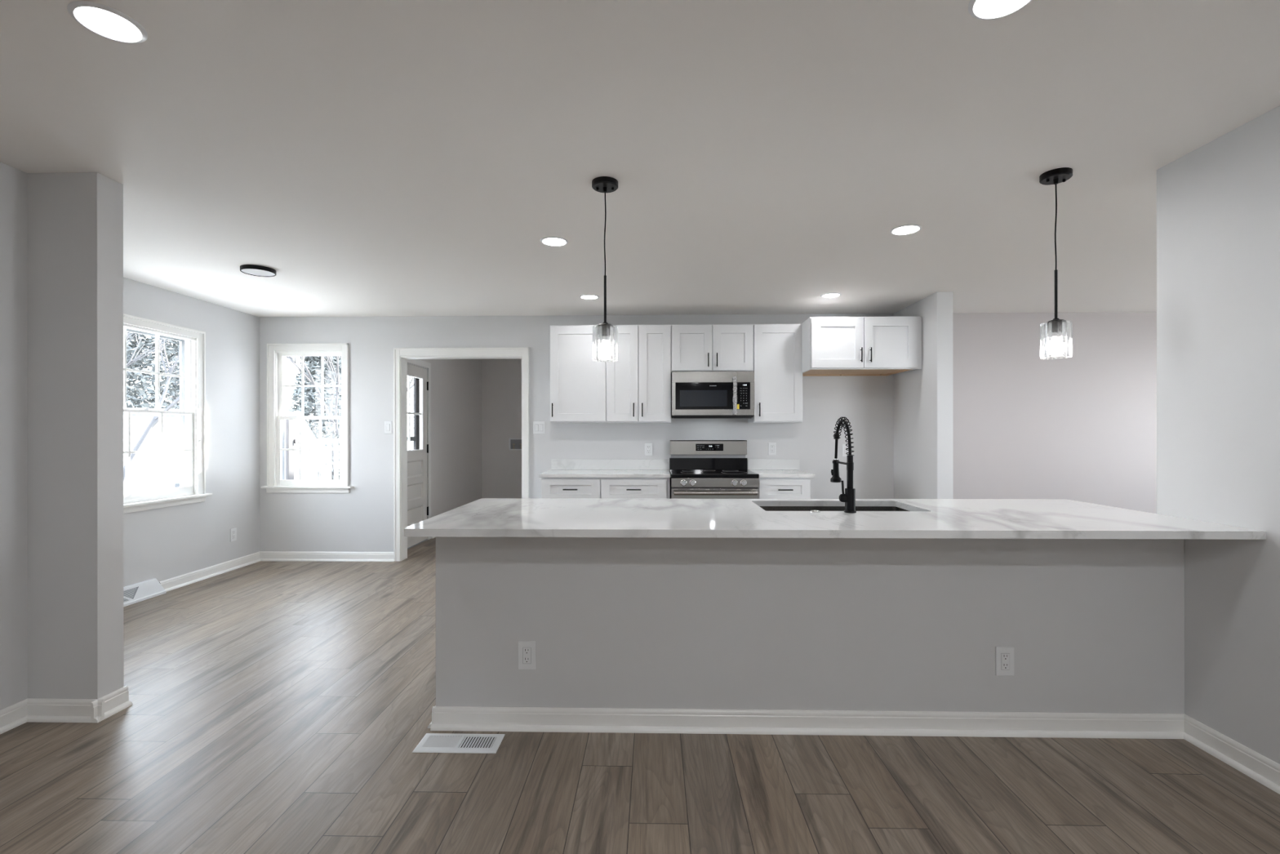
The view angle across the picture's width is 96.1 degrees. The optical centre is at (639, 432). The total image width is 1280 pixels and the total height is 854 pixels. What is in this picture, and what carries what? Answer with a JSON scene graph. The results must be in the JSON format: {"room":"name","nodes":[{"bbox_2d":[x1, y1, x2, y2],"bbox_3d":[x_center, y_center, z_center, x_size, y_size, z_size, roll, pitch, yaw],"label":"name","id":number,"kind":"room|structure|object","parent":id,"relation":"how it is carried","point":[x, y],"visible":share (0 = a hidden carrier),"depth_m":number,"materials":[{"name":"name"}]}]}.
{"room":"kitchen","nodes":[
{"label":"kitchen","id":0,"kind":"room"},
{"bbox_2d":[0,161,27,710],"bbox_3d":[-2.872,0.058,-0.279,0.130,2.440,5.709,0,0,1],"label":"wall","id":1,"kind":"structure","parent":0,"point":[13,181],"depth_m":2.52,"materials":[{"name":"grey paint"}]},
{"bbox_2d":[0,698,27,733],"bbox_3d":[-2.791,1.233,-0.281,0.031,0.090,5.709,0,0,1],"label":"baseboard","id":2,"kind":"structure","parent":1,"relation":"attached to","point":[15,715],"depth_m":2.50,"materials":[{"name":"white paint"}]},
{"bbox_2d":[26,172,123,698],"bbox_3d":[-3.154,0.058,2.646,1.470,2.440,0.126,0,0,1],"label":"wall","id":3,"kind":"structure","parent":0,"point":[75,220],"depth_m":2.57,"materials":[{"name":"grey paint"}]},
{"bbox_2d":[26,685,132,722],"bbox_3d":[-2.563,1.233,2.623,0.351,0.090,0.169,0,0,1],"label":"baseboard","id":4,"kind":"structure","parent":3,"relation":"attached to","point":[39,710],"depth_m":2.56,"materials":[{"name":"white paint"}]},
{"bbox_2d":[123,277,259,586],"bbox_3d":[-3.924,0.059,4.187,0.140,2.440,3.171,0,0,1],"label":"wall","id":5,"kind":"structure","parent":0,"point":[160,544],"depth_m":5.18,"materials":[{"name":"grey paint"}]},
{"bbox_2d":[123,577,166,606],"bbox_3d":[-3.819,1.214,4.380,0.058,0.130,0.430,0,0,1],"label":"air vent","id":6,"kind":"object","parent":5,"relation":"in","point":[146,589],"visible":0.65,"depth_m":4.40,"materials":[{"name":"white metal"}]},
{"bbox_2d":[123,586,138,601],"bbox_3d":[-3.813,1.208,4.290,0.022,0.076,0.190,0,0,1],"label":"grille","id":7,"kind":"object","parent":6,"relation":"attached to","point":[131,593],"depth_m":4.31,"materials":[{"name":"grey metal"}]},
{"bbox_2d":[123,313,212,513],"bbox_3d":[-3.904,-0.143,4.504,0.225,1.484,1.165,0,0,1],"label":"window","id":8,"kind":"structure","parent":5,"relation":"in","point":[192,413],"depth_m":4.89,"materials":[{"name":"white paint"}]},
{"bbox_2d":[159,551,260,591],"bbox_3d":[-3.836,1.234,4.248,0.031,0.090,3.045,0,0,1],"label":"baseboard","id":9,"kind":"structure","parent":5,"relation":"attached to","point":[181,580],"depth_m":5.09,"materials":[{"name":"white paint"}]},
{"bbox_2d":[230,527,236,542],"bbox_3d":[-3.820,0.956,5.405,0.009,0.121,0.076,0,0,1],"label":"wall outlet","id":10,"kind":"object","parent":5,"relation":"attached to","point":[233,531],"visible":1,"depth_m":5.40,"materials":[{"name":"white plastic"}]},
{"bbox_2d":[408,359,481,517],"bbox_3d":[-2.591,0.058,7.517,0.130,2.440,3.290,0,0,1],"label":"wall","id":11,"kind":"structure","parent":0,"point":[455,384],"depth_m":7.80,"materials":[{"name":"paint"}]},
{"bbox_2d":[407,364,428,549],"bbox_3d":[-2.582,0.268,6.430,0.195,2.060,0.936,0,0,1],"label":"door","id":12,"kind":"structure","parent":11,"relation":"in","point":[417,508],"depth_m":6.69,"materials":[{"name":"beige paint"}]},
{"bbox_2d":[407,359,431,539],"bbox_3d":[-2.610,0.218,6.419,0.144,2.120,1.067,0,0,1],"label":"trim","id":13,"kind":"structure","parent":11,"relation":"attached to","point":[417,362],"depth_m":6.88,"materials":[{"name":"white paint"}]},
{"bbox_2d":[481,359,521,498],"bbox_3d":[-1.540,0.057,9.081,1.900,2.440,0.115,0,0,1],"label":"wall","id":14,"kind":"structure","parent":0,"point":[501,379],"depth_m":9.04,"materials":[{"name":"paint"}]},
{"bbox_2d":[509,438,521,450],"bbox_3d":[-1.923,0.177,9.024,0.265,0.190,0.016,0,0,1],"label":"washer outlet box","id":15,"kind":"object","parent":14,"relation":"attached to","point":[515,444],"visible":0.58,"depth_m":9.03,"materials":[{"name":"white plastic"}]},
{"bbox_2d":[0,0,1279,359],"bbox_3d":[1.290,-1.196,2.851,10.630,0.060,12.440,0,0,1],"label":"ceiling","id":16,"kind":"structure","parent":0,"point":[382,157],"depth_m":2.27,"materials":[{"name":"paint"}]},
{"bbox_2d":[66,0,147,43],"bbox_3d":[-1.508,-1.160,1.632,0.168,0.007,0.168,0,0,1],"label":"recessed light","id":17,"kind":"object","parent":16,"relation":"in","point":[105,21],"visible":1,"depth_m":1.62,"materials":[{"name":"white plastic"}]},
{"bbox_2d":[75,7,139,39],"bbox_3d":[-1.508,-1.161,1.632,0.133,0.002,0.133,0,0,1],"label":"diffuser","id":18,"kind":"object","parent":17,"relation":"attached to","point":[109,23],"depth_m":1.63,"materials":[{"name":"white plastic"}]},
{"bbox_2d":[240,264,275,276],"bbox_3d":[-2.707,-1.149,4.079,0.216,0.027,0.216,0,0,1],"label":"light","id":19,"kind":"object","parent":16,"relation":"in","point":[251,269],"visible":1,"depth_m":4.05,"materials":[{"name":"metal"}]},
{"bbox_2d":[241,268,275,275],"bbox_3d":[-2.707,-1.144,4.079,0.201,0.016,0.201,0,0,1],"label":"diffuser","id":20,"kind":"object","parent":19,"relation":"attached to","point":[255,272],"depth_m":4.07,"materials":[{"name":"white plastic"}]},
{"bbox_2d":[540,236,568,245],"bbox_3d":[-0.520,-1.161,3.491,0.168,0.007,0.168,0,0,1],"label":"recessed light","id":21,"kind":"object","parent":16,"relation":"in","point":[550,241],"visible":1,"depth_m":3.48,"materials":[{"name":"white plastic"}]},
{"bbox_2d":[542,238,565,244],"bbox_3d":[-0.520,-1.162,3.491,0.133,0.002,0.133,0,0,1],"label":"diffuser","id":22,"kind":"object","parent":21,"relation":"attached to","point":[545,241],"depth_m":3.48,"materials":[{"name":"white plastic"}]},
{"bbox_2d":[579,293,599,299],"bbox_3d":[-0.432,-1.161,4.915,0.168,0.007,0.168,0,0,1],"label":"recessed light","id":23,"kind":"object","parent":16,"relation":"in","point":[588,296],"visible":1,"depth_m":4.90,"materials":[{"name":"white plastic"}]},
{"bbox_2d":[581,295,596,298],"bbox_3d":[-0.432,-1.162,4.915,0.133,0.002,0.133,0,0,1],"label":"diffuser","id":24,"kind":"object","parent":23,"relation":"attached to","point":[582,296],"depth_m":4.91,"materials":[{"name":"white plastic"}]},
{"bbox_2d":[591,176,617,361],"bbox_3d":[-0.162,-0.751,2.672,0.122,0.828,0.122,0,0,1],"label":"pendant light","id":25,"kind":"object","parent":16,"relation":"hanging from","point":[605,335],"visible":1,"depth_m":2.63,"materials":[{"name":"clear glass"}]},
{"bbox_2d":[820,293,841,297],"bbox_3d":[1.616,-1.163,4.869,0.168,0.007,0.168,0,0,1],"label":"recessed light","id":26,"kind":"object","parent":16,"relation":"in","point":[827,295],"visible":1,"depth_m":4.86,"materials":[{"name":"white plastic"}]},
{"bbox_2d":[822,293,839,297],"bbox_3d":[1.616,-1.164,4.869,0.133,0.002,0.133,0,0,1],"label":"diffuser","id":27,"kind":"object","parent":26,"relation":"attached to","point":[824,295],"depth_m":4.86,"materials":[{"name":"white plastic"}]},
{"bbox_2d":[889,223,921,235],"bbox_3d":[1.523,-1.163,3.296,0.168,0.007,0.168,0,0,1],"label":"recessed light","id":28,"kind":"object","parent":16,"relation":"in","point":[912,228],"visible":1,"depth_m":3.29,"materials":[{"name":"white"}]},
{"bbox_2d":[893,226,918,234],"bbox_3d":[1.523,-1.164,3.296,0.133,0.002,0.133,0,0,1],"label":"diffuser","id":29,"kind":"object","parent":28,"relation":"attached to","point":[899,229],"depth_m":3.29,"materials":[{"name":"white plastic"}]},
{"bbox_2d":[968,0,1032,19],"bbox_3d":[0.974,-1.163,1.538,0.168,0.007,0.168,0,0,1],"label":"recessed light","id":30,"kind":"object","parent":16,"relation":"in","point":[977,9],"visible":1,"depth_m":1.57,"materials":[{"name":"white plastic"}]},
{"bbox_2d":[975,0,1026,16],"bbox_3d":[0.974,-1.164,1.538,0.133,0.002,0.133,0,0,1],"label":"diffuser","id":31,"kind":"object","parent":30,"relation":"attached to","point":[983,7],"depth_m":1.57,"materials":[{"name":"white plastic"}]},
{"bbox_2d":[1039,167,1072,359],"bbox_3d":[1.873,-0.753,2.589,0.122,0.828,0.122,0,0,1],"label":"pendant light","id":32,"kind":"object","parent":16,"relation":"hanging from","point":[1055,334],"visible":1,"depth_m":2.56,"materials":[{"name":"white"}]},
{"bbox_2d":[1048,318,1063,321],"bbox_3d":[1.873,-0.482,2.589,0.072,0.066,0.072,0,0,1],"label":"socket","id":33,"kind":"object","parent":32,"relation":"attached to","point":[1054,319],"depth_m":2.56,"materials":[{"name":"black metal"}]},
{"bbox_2d":[0,537,1279,853],"bbox_3d":[1.293,1.274,2.846,10.650,0.001,12.450,0,0,1],"label":"floor","id":34,"kind":"structure","parent":0,"point":[277,707],"depth_m":2.12,"materials":[{"name":"brown wood"}]},
{"bbox_2d":[412,733,505,753],"bbox_3d":[-0.740,1.273,2.364,0.336,0.006,0.143,0,0,1],"label":"floor vent","id":35,"kind":"object","parent":34,"relation":"in","point":[430,742],"visible":1,"depth_m":2.35,"materials":[{"name":"white metal"}]},
{"bbox_2d":[541,477,600,498],"bbox_3d":[-0.603,0.834,5.362,0.528,0.883,0.661,0,0,1],"label":"base cabinet","id":36,"kind":"object","parent":34,"relation":"on","point":[551,487],"visible":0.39,"depth_m":5.07,"materials":[{"name":"white paint"}]},
{"bbox_2d":[538,469,670,477],"bbox_3d":[-0.305,0.376,5.369,1.159,0.030,0.640,0,0,1],"label":"countertop","id":37,"kind":"structure","parent":36,"relation":"on","point":[553,473],"depth_m":5.07,"materials":[{"name":"white stone"}]},
{"bbox_2d":[600,477,670,498],"bbox_3d":[-0.035,0.834,5.349,0.609,0.883,0.661,0,0,1],"label":"base cabinet","id":38,"kind":"object","parent":34,"relation":"on","point":[611,487],"visible":0.27,"depth_m":5.06,"materials":[{"name":"white paint"}]},
{"bbox_2d":[669,440,759,498],"bbox_3d":[0.657,0.673,5.282,0.760,1.203,0.728,0,0,1],"label":"stove","id":39,"kind":"object","parent":34,"relation":"on","point":[699,468],"visible":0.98,"depth_m":5.30,"materials":[{"name":"silver metal"}]},
{"bbox_2d":[669,469,759,478],"bbox_3d":[0.657,0.373,5.281,0.760,0.035,0.610,0,0,1],"label":"cooktop","id":40,"kind":"object","parent":39,"relation":"in","point":[674,473],"depth_m":4.99,"materials":[{"name":"black glass"}]},
{"bbox_2d":[757,477,810,498],"bbox_3d":[1.273,0.832,5.318,0.453,0.883,0.661,0,0,1],"label":"base cabinet","id":41,"kind":"object","parent":34,"relation":"on","point":[769,487],"visible":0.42,"depth_m":5.03,"materials":[{"name":"white paint"}]},
{"bbox_2d":[747,469,814,477],"bbox_3d":[1.285,0.375,5.332,0.488,0.030,0.640,0,0,1],"label":"countertop","id":42,"kind":"structure","parent":41,"relation":"on","point":[762,473],"depth_m":5.05,"materials":[{"name":"white stone"}]},
{"bbox_3d":[0.714,0.833,2.866,3.173,0.884,0.584,0,0,1],"label":"base cabinet","id":43,"kind":"object","parent":34,"relation":"on","visible":0},
{"bbox_2d":[404,497,1266,539],"bbox_3d":[0.703,0.375,2.642,3.187,0.030,1.015,0,0,1],"label":"countertop","id":44,"kind":"structure","parent":43,"relation":"on","point":[942,518],"depth_m":2.35,"materials":[{"name":"white stone"}]},
{"bbox_2d":[809,510,821,512],"bbox_3d":[0.799,0.357,2.622,0.048,0.007,0.048,0,0,1],"label":"cover","id":45,"kind":"object","parent":44,"relation":"on","point":[811,511],"visible":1,"depth_m":2.61,"materials":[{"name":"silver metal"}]},
{"bbox_2d":[760,506,909,511],"bbox_3d":[0.967,0.500,2.853,0.800,0.220,0.446,0,0,1],"label":"sink","id":46,"kind":"object","parent":44,"relation":"in","point":[765,508],"visible":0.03,"depth_m":3.06,"materials":[{"name":"black metal"}]},
{"bbox_2d":[830,417,856,512],"bbox_3d":[0.945,0.142,2.706,0.076,0.436,0.244,0,0,1],"label":"faucet","id":47,"kind":"object","parent":44,"relation":"on","point":[849,497],"visible":1,"depth_m":2.61,"materials":[{"name":"black metal"}]},
{"bbox_2d":[259,311,1156,551],"bbox_3d":[1.288,0.054,5.717,10.490,2.440,0.130,0,0,1],"label":"wall","id":48,"kind":"structure","parent":0,"point":[361,519],"depth_m":5.63,"materials":[{"name":"grey paint"}]},
{"bbox_2d":[261,342,353,493],"bbox_3d":[-3.318,-0.147,5.816,0.901,1.491,0.225,0,0,1],"label":"window","id":49,"kind":"structure","parent":48,"relation":"in","point":[277,353],"depth_m":5.76,"materials":[{"name":"white paint"}]},
{"bbox_2d":[259,551,394,561],"bbox_3d":[-3.131,1.233,5.739,1.372,0.090,0.031,0,0,1],"label":"baseboard","id":50,"kind":"structure","parent":48,"relation":"attached to","point":[264,555],"depth_m":5.74,"materials":[{"name":"white paint"}]},
{"bbox_2d":[384,421,391,433],"bbox_3d":[-2.513,-0.056,5.734,0.076,0.121,0.012,0,0,1],"label":"light switch","id":51,"kind":"object","parent":48,"relation":"attached to","point":[388,424],"visible":1,"depth_m":5.73,"materials":[{"name":"white plastic"}]},
{"bbox_2d":[393,347,528,561],"bbox_3d":[-1.774,0.216,5.779,1.349,2.122,0.157,0,0,1],"label":"trim","id":52,"kind":"structure","parent":48,"relation":"attached to","point":[401,355],"depth_m":5.72,"materials":[{"name":"white paint"}]},
{"bbox_2d":[533,421,545,433],"bbox_3d":[-1.001,-0.051,5.699,0.118,0.121,0.012,0,0,1],"label":"light switch","id":53,"kind":"object","parent":48,"relation":"attached to","point":[539,427],"visible":1,"depth_m":5.70,"materials":[{"name":"white plastic"}]},
{"bbox_2d":[550,324,606,422],"bbox_3d":[-0.577,-0.553,5.514,0.529,0.914,0.361,0,0,1],"label":"upper cabinet","id":54,"kind":"object","parent":48,"relation":"attached to","point":[578,382],"visible":0.88,"depth_m":5.38,"materials":[{"name":"white paint"}]},
{"bbox_2d":[551,458,669,469],"bbox_3d":[-0.292,0.310,5.678,1.169,0.102,0.020,0,0,1],"label":"backsplash","id":55,"kind":"structure","parent":48,"relation":"attached to","point":[556,464],"depth_m":5.67,"materials":[{"name":"white stone"}]},
{"bbox_2d":[606,324,671,422],"bbox_3d":[-0.009,-0.554,5.501,0.608,0.914,0.361,0,0,1],"label":"upper cabinet","id":56,"kind":"object","parent":48,"relation":"attached to","point":[638,384],"visible":0.93,"depth_m":5.36,"materials":[{"name":"white paint"}]},
{"bbox_2d":[644,443,652,455],"bbox_3d":[0.084,0.163,5.675,0.076,0.121,0.009,0,0,1],"label":"wall outlet","id":57,"kind":"object","parent":48,"relation":"attached to","point":[648,446],"visible":1,"depth_m":5.67,"materials":[{"name":"white plastic"}]},
{"bbox_2d":[646,445,649,453],"bbox_3d":[0.084,0.163,5.672,0.033,0.068,0.003,0,0,1],"label":"receptacle","id":58,"kind":"object","parent":57,"relation":"attached to","point":[647,446],"depth_m":5.67,"materials":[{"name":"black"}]},
{"bbox_2d":[671,324,753,373],"bbox_3d":[0.676,-0.790,5.485,0.763,0.444,0.361,0,0,1],"label":"upper cabinet","id":59,"kind":"object","parent":48,"relation":"attached to","point":[694,347],"visible":0.89,"depth_m":5.34,"materials":[{"name":"white paint"}]},
{"bbox_2d":[671,371,754,418],"bbox_3d":[0.676,-0.349,5.446,0.757,0.428,0.440,0,0,1],"label":"microwave","id":60,"kind":"object","parent":59,"relation":"attached to","point":[694,394],"visible":1,"depth_m":5.28,"materials":[{"name":"silver metal"}]},
{"bbox_2d":[768,442,776,454],"bbox_3d":[1.298,0.157,5.647,0.076,0.121,0.009,0,0,1],"label":"wall outlet","id":61,"kind":"object","parent":48,"relation":"attached to","point":[771,446],"visible":1,"depth_m":5.64,"materials":[{"name":"white plastic"}]},
{"bbox_2d":[770,445,773,452],"bbox_3d":[1.298,0.157,5.644,0.033,0.068,0.003,0,0,1],"label":"receptacle","id":62,"kind":"object","parent":61,"relation":"attached to","point":[771,446],"depth_m":5.64,"materials":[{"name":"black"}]},
{"bbox_2d":[747,458,799,469],"bbox_3d":[1.309,0.309,5.641,0.505,0.102,0.020,0,0,1],"label":"backsplash","id":63,"kind":"structure","parent":48,"relation":"attached to","point":[753,464],"depth_m":5.63,"materials":[{"name":"white stone"}]},
{"bbox_2d":[747,324,802,422],"bbox_3d":[1.286,-0.555,5.471,0.457,0.914,0.361,0,0,1],"label":"upper cabinet","id":64,"kind":"object","parent":48,"relation":"attached to","point":[777,348],"visible":0.88,"depth_m":5.33,"materials":[{"name":"white paint"}]},
{"bbox_2d":[842,444,848,456],"bbox_3d":[2.021,0.171,5.630,0.076,0.121,0.009,0,0,1],"label":"wall outlet","id":65,"kind":"object","parent":48,"relation":"attached to","point":[844,446],"visible":0.44,"depth_m":5.63,"materials":[{"name":"white plastic"}]},
{"bbox_2d":[800,315,921,376],"bbox_3d":[1.984,-0.786,5.302,0.975,0.459,0.666,0,0,1],"label":"upper cabinet","id":66,"kind":"object","parent":48,"relation":"attached to","point":[832,346],"visible":0.91,"depth_m":5.01,"materials":[{"name":"white paint"}]},
{"bbox_2d":[435,537,1184,713],"bbox_3d":[0.704,0.832,2.516,3.180,0.884,0.115,0,0,1],"label":"wall","id":67,"kind":"structure","parent":0,"point":[1091,625],"depth_m":2.46,"materials":[{"name":"grey paint"}]},
{"bbox_2d":[518,640,535,669],"bbox_3d":[-0.488,0.960,2.481,0.076,0.121,0.009,0,0,1],"label":"wall outlet","id":68,"kind":"object","parent":67,"relation":"attached to","point":[526,649],"visible":1,"depth_m":2.48,"materials":[{"name":"white plastic"}]},
{"bbox_2d":[523,647,530,663],"bbox_3d":[-0.488,0.960,2.478,0.033,0.068,0.003,0,0,1],"label":"receptacle","id":69,"kind":"object","parent":68,"relation":"attached to","point":[526,651],"depth_m":2.48,"materials":[{"name":"white plastic"}]},
{"bbox_2d":[427,705,1184,738],"bbox_3d":[0.689,1.229,2.501,3.211,0.090,0.146,0,0,1],"label":"baseboard","id":70,"kind":"structure","parent":67,"relation":"attached to","point":[544,719],"depth_m":2.44,"materials":[{"name":"white paint"}]},
{"bbox_2d":[995,646,1013,675],"bbox_3d":[1.545,0.967,2.434,0.076,0.121,0.009,0,0,1],"label":"wall outlet","id":71,"kind":"object","parent":67,"relation":"attached to","point":[1004,655],"visible":1,"depth_m":2.43,"materials":[{"name":"white plastic"}]},
{"bbox_2d":[1001,653,1009,669],"bbox_3d":[1.545,0.967,2.431,0.033,0.068,0.003,0,0,1],"label":"receptacle","id":72,"kind":"object","parent":71,"relation":"attached to","point":[1005,656],"depth_m":2.43,"materials":[{"name":"white plastic"}]},
{"bbox_2d":[893,291,953,498],"bbox_3d":[2.535,0.052,5.190,0.129,2.440,0.865,0,0,1],"label":"wall","id":73,"kind":"structure","parent":0,"point":[923,463],"depth_m":4.92,"materials":[{"name":"grey paint"}]},
{"bbox_2d":[1156,106,1279,764],"bbox_3d":[2.292,0.053,-0.350,0.130,2.440,5.806,0,0,1],"label":"wall","id":74,"kind":"structure","parent":0,"point":[1218,203],"depth_m":2.25,"materials":[{"name":"grey paint"}]},
{"bbox_2d":[1183,714,1279,794],"bbox_3d":[2.212,1.228,-0.414,0.031,0.090,5.674,0,0,1],"label":"baseboard","id":75,"kind":"structure","parent":74,"relation":"attached to","point":[1251,763],"depth_m":2.20,"materials":[{"name":"white paint"}]},
{"label":"outside","id":76,"kind":"structure","parent":0,"visible":0},
{"bbox_3d":[-9.530,3.510,20.227,100.000,0.050,100.000,0,0,1],"label":"ground","id":77,"kind":"structure","parent":76,"visible":0},
{"bbox_2d":[123,331,179,484],"bbox_3d":[-10.163,0.065,11.408,3.895,6.852,4.392,0,0,15],"label":"bare tree","id":78,"kind":"object","parent":77,"relation":"on","point":[154,420],"visible":0.03,"depth_m":11.64,"materials":[{"name":"grey plant"}]},
{"bbox_2d":[126,331,179,408],"bbox_3d":[-27.289,-4.575,33.642,11.381,16.155,11.342,0,0,6],"label":"evergreen tree","id":79,"kind":"object","parent":77,"relation":"on","point":[173,389],"visible":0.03,"depth_m":30.76,"materials":[{"name":"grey plant"}]},
{"bbox_2d":[123,408,327,493],"bbox_3d":[-14.692,1.365,17.030,8.600,4.250,8.600,0,0,-44],"label":"house","id":80,"kind":"structure","parent":77,"relation":"on","point":[144,466],"depth_m":16.08,"materials":[{"name":"grey"}]},
{"bbox_2d":[288,355,341,479],"bbox_3d":[-16.744,-2.087,31.413,5.435,11.158,5.323,0,0,-5],"label":"evergreen tree","id":81,"kind":"object","parent":77,"relation":"on","point":[313,363],"visible":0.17,"depth_m":30.09,"materials":[{"name":"grey plant"}]},
{"bbox_2d":[286,355,413,438],"bbox_3d":[-6.545,0.220,13.789,2.823,6.544,5.329,0,0,14],"label":"bare tree","id":82,"kind":"object","parent":77,"relation":"on","point":[335,424],"visible":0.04,"depth_m":13.00,"materials":[{"name":"grey plant"}]},
{"bbox_3d":[-3.281,2.398,8.078,1.260,2.160,3.800,0,0,1],"label":"porch deck","id":83,"kind":"object","parent":77,"relation":"on","visible":0},
{"bbox_2d":[285,419,413,479],"bbox_3d":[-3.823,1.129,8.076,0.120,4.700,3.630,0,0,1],"label":"porch railing","id":84,"kind":"object","parent":83,"relation":"attached to","point":[290,441],"visible":0.07,"depth_m":6.65,"materials":[{"name":"grey wood"}]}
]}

